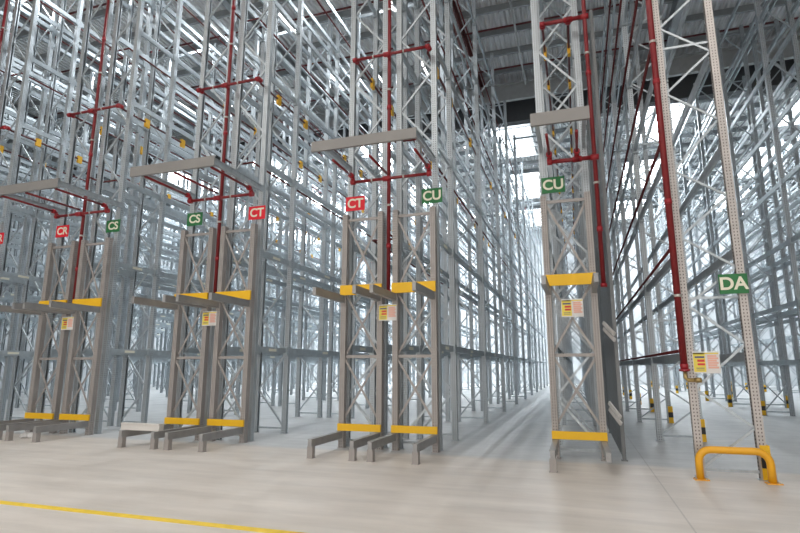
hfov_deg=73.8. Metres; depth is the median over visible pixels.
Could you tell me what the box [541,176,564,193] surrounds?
aisle sign
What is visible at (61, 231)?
aisle sign
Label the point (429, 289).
frame
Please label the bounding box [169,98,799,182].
roof purlin
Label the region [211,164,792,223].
roof purlin
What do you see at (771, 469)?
barrier
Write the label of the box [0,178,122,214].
frame
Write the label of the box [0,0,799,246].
ceiling
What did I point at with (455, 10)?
rafter
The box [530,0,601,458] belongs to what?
rack
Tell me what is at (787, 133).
roof purlin
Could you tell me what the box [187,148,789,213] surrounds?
roof purlin
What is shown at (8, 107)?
rack
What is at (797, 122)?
roof purlin
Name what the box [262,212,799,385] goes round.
wall
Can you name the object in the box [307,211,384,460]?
frame
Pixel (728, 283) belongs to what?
aisle sign
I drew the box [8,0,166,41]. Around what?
roof purlin
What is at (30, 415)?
frame
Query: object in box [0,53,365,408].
rack
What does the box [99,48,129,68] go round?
light
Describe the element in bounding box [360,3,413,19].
tie
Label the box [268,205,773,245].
roof purlin
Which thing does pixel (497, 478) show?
floor
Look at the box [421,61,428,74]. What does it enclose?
light
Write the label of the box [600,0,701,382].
sprinkler riser
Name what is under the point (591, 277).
frame
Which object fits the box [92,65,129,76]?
tie
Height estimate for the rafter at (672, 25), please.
0.555 m
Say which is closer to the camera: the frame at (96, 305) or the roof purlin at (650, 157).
the frame at (96, 305)
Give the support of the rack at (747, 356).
on the floor
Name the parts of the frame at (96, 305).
post, post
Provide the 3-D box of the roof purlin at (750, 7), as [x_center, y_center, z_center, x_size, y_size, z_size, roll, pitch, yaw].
[-1.847,-8.982,25.372,56.000,0.260,0.100,-4,-11,18]
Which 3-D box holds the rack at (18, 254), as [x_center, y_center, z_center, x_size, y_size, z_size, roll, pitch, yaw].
[-21.486,1.674,37.658,0.935,13.800,37.513,-4,-11,18]
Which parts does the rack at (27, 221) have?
post, post, upright frame, post, post, upright frame, post, post, upright frame, post, post, upright frame, post, upright frame, post, post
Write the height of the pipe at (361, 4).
0.399 m
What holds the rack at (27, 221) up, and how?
on the floor
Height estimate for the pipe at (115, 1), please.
0.399 m
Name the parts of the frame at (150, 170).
stop plate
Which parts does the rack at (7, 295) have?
post, upright frame, post, upright frame, post, post, upright frame, post, post, post, post, post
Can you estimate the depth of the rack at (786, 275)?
20.80 m
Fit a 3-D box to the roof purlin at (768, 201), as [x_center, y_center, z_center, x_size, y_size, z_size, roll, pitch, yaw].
[7.037,-3.916,51.974,56.000,0.260,0.100,-4,-11,18]
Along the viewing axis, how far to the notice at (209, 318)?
11.61 m
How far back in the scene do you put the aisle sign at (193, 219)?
12.50 m
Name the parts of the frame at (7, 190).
stop plate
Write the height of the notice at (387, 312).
0.315 m
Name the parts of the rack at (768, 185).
upright frame, post, upright frame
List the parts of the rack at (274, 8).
post, upright frame, post, post, upright frame, post, post, upright frame, post, post, upright frame, post, upright frame, post, post, post, post, post, upright frame, upright frame, post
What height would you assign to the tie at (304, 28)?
0.200 m
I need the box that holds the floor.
[0,381,799,532]
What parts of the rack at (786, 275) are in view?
post, upright frame, post, post, upright frame, post, upright frame, upright frame, post, post, upright frame, post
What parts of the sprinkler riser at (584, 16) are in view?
marker plate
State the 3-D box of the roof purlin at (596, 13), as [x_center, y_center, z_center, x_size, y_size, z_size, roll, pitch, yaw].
[-2.314,-9.249,23.972,56.000,0.260,0.100,-4,-11,18]
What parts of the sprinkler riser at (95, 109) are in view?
marker plate, marker plate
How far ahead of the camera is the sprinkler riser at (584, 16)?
9.81 m
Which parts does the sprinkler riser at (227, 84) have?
marker plate, marker plate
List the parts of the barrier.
foot plate, foot plate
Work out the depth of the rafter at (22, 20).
23.21 m
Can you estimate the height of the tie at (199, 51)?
0.200 m
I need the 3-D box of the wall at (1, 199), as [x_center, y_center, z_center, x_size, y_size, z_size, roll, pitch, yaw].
[-29.017,-0.470,31.207,0.200,15.600,68.000,-4,-11,18]
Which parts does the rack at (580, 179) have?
post, post, post, post, post, post, post, post, post, upright frame, upright frame, upright frame, upright frame, upright frame, upright frame, upright frame, upright frame, upright frame, post, post, post, post, post, post, post, post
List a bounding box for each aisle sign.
[0,233,3,243]
[55,225,68,237]
[106,219,120,232]
[187,212,202,225]
[248,205,265,219]
[346,196,364,211]
[422,187,441,203]
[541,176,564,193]
[718,273,748,293]
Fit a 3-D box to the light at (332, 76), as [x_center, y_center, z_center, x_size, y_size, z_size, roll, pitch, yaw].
[-2.840,-8.806,24.052,0.100,1.100,1.500,-4,-11,18]
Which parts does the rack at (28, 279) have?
post, upright frame, post, post, upright frame, post, upright frame, post, post, upright frame, post, post, post, upright frame, post, post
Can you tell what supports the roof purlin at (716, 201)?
attached to the ceiling
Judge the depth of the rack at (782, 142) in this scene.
34.50 m
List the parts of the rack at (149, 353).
post, upright frame, post, post, upright frame, post, post, upright frame, post, post, upright frame, post, post, upright frame, post, post, upright frame, post, post, post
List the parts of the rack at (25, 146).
post, post, post, post, post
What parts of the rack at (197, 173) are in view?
post, upright frame, post, post, upright frame, post, post, upright frame, post, upright frame, post, upright frame, post, upright frame, post, post, post, post, post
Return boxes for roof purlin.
[0,0,425,93]
[4,19,796,156]
[6,0,796,143]
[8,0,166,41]
[13,0,295,67]
[14,0,554,106]
[44,0,672,119]
[83,87,797,186]
[147,120,799,198]
[166,130,795,205]
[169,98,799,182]
[178,139,796,210]
[185,109,799,189]
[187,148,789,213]
[205,156,799,219]
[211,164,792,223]
[238,182,795,233]
[249,188,796,237]
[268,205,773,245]
[269,170,790,223]
[269,178,792,227]
[295,194,787,237]
[300,198,797,240]
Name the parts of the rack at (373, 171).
post, upright frame, post, upright frame, post, post, post, upright frame, post, post, upright frame, post, post, upright frame, post, post, upright frame, post, post, upright frame, post, post, post, post, post, upright frame, upright frame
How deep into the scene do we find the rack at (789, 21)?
18.36 m
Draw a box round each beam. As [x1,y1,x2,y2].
[2,36,799,175]
[18,59,796,182]
[120,422,163,430]
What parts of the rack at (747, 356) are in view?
post, post, upright frame, upright frame, post, post, upright frame, post, upright frame, post, post, post guard, upright frame, post guard, post, post, post guard, upright frame, post, post guard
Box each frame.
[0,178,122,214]
[0,241,78,439]
[4,237,112,442]
[117,227,216,449]
[129,155,263,198]
[163,223,257,451]
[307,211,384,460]
[311,127,434,172]
[366,206,440,464]
[530,105,589,152]
[540,191,611,472]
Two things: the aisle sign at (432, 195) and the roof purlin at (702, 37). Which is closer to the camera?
the aisle sign at (432, 195)
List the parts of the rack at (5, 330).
upright frame, post, post, upright frame, post, post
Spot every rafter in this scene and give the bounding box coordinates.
[0,0,212,139]
[6,103,99,150]
[218,0,333,117]
[443,0,483,97]
[664,0,685,65]
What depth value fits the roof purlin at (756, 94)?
30.18 m
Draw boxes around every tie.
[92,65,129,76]
[170,48,211,59]
[258,27,308,41]
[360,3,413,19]
[515,135,536,139]
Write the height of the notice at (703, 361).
0.310 m
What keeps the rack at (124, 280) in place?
on the floor
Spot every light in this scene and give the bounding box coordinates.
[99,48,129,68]
[177,98,195,113]
[279,11,294,29]
[331,58,344,89]
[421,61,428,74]
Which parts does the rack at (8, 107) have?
post, upright frame, upright frame, post, post, upright frame, post, post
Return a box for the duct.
[509,0,525,84]
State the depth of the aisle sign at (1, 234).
14.42 m
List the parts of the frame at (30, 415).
post, post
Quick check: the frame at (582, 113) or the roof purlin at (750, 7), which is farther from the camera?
the roof purlin at (750, 7)
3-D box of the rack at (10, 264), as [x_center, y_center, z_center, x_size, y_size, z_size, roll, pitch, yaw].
[-13.933,1.211,35.224,0.935,13.800,37.513,-4,-11,18]
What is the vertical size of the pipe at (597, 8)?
0.399 m
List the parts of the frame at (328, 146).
stop plate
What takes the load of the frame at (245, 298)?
on the floor
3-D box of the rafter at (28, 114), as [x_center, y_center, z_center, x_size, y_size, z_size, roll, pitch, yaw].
[-21.887,-9.023,22.955,0.280,0.555,22.000,-4,-11,18]
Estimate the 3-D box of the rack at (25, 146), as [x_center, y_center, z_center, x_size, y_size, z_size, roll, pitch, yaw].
[-17.686,1.441,36.433,0.935,13.800,37.513,-4,-11,18]
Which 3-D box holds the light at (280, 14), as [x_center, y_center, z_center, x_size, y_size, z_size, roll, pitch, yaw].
[-4.243,-9.606,19.852,0.100,1.100,1.500,-4,-11,18]
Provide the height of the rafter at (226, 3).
0.555 m
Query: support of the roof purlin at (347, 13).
attached to the ceiling
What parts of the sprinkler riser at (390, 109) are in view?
marker plate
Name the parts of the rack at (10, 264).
upright frame, post, post, post, upright frame, post, post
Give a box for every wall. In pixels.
[0,181,241,389]
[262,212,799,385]
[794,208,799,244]
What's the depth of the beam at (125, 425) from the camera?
10.30 m
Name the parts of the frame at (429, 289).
post, post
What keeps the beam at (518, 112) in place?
attached to the wall at (1, 199)
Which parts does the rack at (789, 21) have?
post, post, post, upright frame, post, upright frame, post, post, upright frame, upright frame, post, post, upright frame, post, post, upright frame, post guard, post, upright frame, post guard, post, post, upright frame, post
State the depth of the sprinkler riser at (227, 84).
12.67 m
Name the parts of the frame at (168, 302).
post, post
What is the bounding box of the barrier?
[693,446,783,484]
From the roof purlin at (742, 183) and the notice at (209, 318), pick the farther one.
the roof purlin at (742, 183)
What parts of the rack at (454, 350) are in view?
post, upright frame, post, upright frame, post, post, post, upright frame, post, post, upright frame, post, post, upright frame, post, post, upright frame, post, upright frame, post, post, post, upright frame, post, post, upright frame, post, upright frame, post, upright frame, post, post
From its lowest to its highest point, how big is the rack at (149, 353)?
13.800 m
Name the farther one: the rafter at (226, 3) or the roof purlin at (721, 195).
the roof purlin at (721, 195)
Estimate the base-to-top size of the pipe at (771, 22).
0.399 m
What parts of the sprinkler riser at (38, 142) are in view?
marker plate, marker plate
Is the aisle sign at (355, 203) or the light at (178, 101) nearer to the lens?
the aisle sign at (355, 203)
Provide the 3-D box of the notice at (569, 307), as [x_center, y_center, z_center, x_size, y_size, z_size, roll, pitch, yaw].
[3.005,0.723,9.300,0.370,0.315,0.007,-4,-11,18]
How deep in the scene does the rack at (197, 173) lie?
16.14 m
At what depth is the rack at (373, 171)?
13.16 m
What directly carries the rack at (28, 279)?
on the floor
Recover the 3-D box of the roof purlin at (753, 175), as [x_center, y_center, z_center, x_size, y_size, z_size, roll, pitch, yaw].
[4.699,-5.250,44.973,56.000,0.260,0.100,-4,-11,18]
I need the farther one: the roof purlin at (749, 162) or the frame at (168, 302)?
the roof purlin at (749, 162)
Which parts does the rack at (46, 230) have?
post, post, post, post, post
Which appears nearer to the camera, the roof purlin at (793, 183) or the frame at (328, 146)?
the frame at (328, 146)
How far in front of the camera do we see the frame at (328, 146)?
9.97 m
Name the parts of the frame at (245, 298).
post, post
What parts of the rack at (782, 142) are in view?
post, upright frame, post, post, post, upright frame, post, upright frame, post, post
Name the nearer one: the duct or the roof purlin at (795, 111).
the duct
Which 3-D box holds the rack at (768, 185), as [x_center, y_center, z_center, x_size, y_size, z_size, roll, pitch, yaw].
[21.046,-0.985,23.693,0.935,13.800,40.113,-4,-11,18]
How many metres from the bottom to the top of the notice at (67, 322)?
0.315 m
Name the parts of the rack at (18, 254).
post, post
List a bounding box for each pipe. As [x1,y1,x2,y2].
[0,0,123,31]
[2,0,382,85]
[11,17,798,151]
[34,0,641,118]
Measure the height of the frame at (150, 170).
0.205 m
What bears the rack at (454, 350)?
on the floor
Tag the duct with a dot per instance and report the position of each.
(510, 2)
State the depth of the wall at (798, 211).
46.49 m
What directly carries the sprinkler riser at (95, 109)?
attached to the rack at (149, 353)
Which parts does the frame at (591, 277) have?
post, post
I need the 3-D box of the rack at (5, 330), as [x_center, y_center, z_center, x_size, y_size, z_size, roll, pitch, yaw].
[-16.650,1.377,36.099,0.935,13.800,37.513,-4,-11,18]
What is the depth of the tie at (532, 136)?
28.46 m
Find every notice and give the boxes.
[61,317,73,329]
[202,311,216,325]
[379,304,396,320]
[561,299,583,316]
[692,351,720,372]
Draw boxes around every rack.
[0,0,391,419]
[0,0,391,420]
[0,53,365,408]
[0,69,339,407]
[0,88,330,396]
[0,94,318,397]
[0,144,284,393]
[0,147,294,398]
[0,171,248,393]
[0,182,247,390]
[35,0,430,431]
[68,0,449,433]
[174,0,478,427]
[216,0,495,441]
[346,0,532,447]
[396,0,547,450]
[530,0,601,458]
[598,0,770,480]
[638,0,799,415]
[656,0,799,407]
[712,134,799,392]
[739,160,799,390]
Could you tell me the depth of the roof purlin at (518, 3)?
22.06 m
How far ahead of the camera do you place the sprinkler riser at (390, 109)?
11.38 m
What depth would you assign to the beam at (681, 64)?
25.06 m
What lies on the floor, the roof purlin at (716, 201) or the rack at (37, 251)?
the rack at (37, 251)
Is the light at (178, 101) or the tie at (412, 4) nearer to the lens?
the tie at (412, 4)
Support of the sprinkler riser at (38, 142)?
attached to the rack at (28, 279)
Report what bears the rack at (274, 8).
on the floor
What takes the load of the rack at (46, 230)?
on the floor
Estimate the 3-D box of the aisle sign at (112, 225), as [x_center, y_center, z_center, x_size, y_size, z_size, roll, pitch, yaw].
[-7.133,-1.007,13.264,0.430,0.310,0.024,-4,-11,18]
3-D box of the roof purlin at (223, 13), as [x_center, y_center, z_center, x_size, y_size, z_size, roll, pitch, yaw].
[-3.717,-10.049,19.771,56.000,0.260,0.100,-4,-11,18]
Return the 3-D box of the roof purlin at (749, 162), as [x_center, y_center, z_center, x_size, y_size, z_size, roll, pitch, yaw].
[3.764,-5.783,42.173,56.000,0.260,0.100,-4,-11,18]
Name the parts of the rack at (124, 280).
post, upright frame, post, post, upright frame, post, post, upright frame, upright frame, post, post, upright frame, post, post, post, post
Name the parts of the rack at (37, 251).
post, upright frame, post, post, upright frame, post, post, post, post, post, upright frame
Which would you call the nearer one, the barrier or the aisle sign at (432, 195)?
the barrier
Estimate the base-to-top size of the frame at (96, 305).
4.620 m
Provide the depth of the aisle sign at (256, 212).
11.98 m
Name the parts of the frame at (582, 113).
stop plate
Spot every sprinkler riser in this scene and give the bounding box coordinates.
[0,0,390,289]
[1,0,425,300]
[144,0,474,292]
[332,0,538,335]
[539,0,606,287]
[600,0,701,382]
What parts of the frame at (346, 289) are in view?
post, post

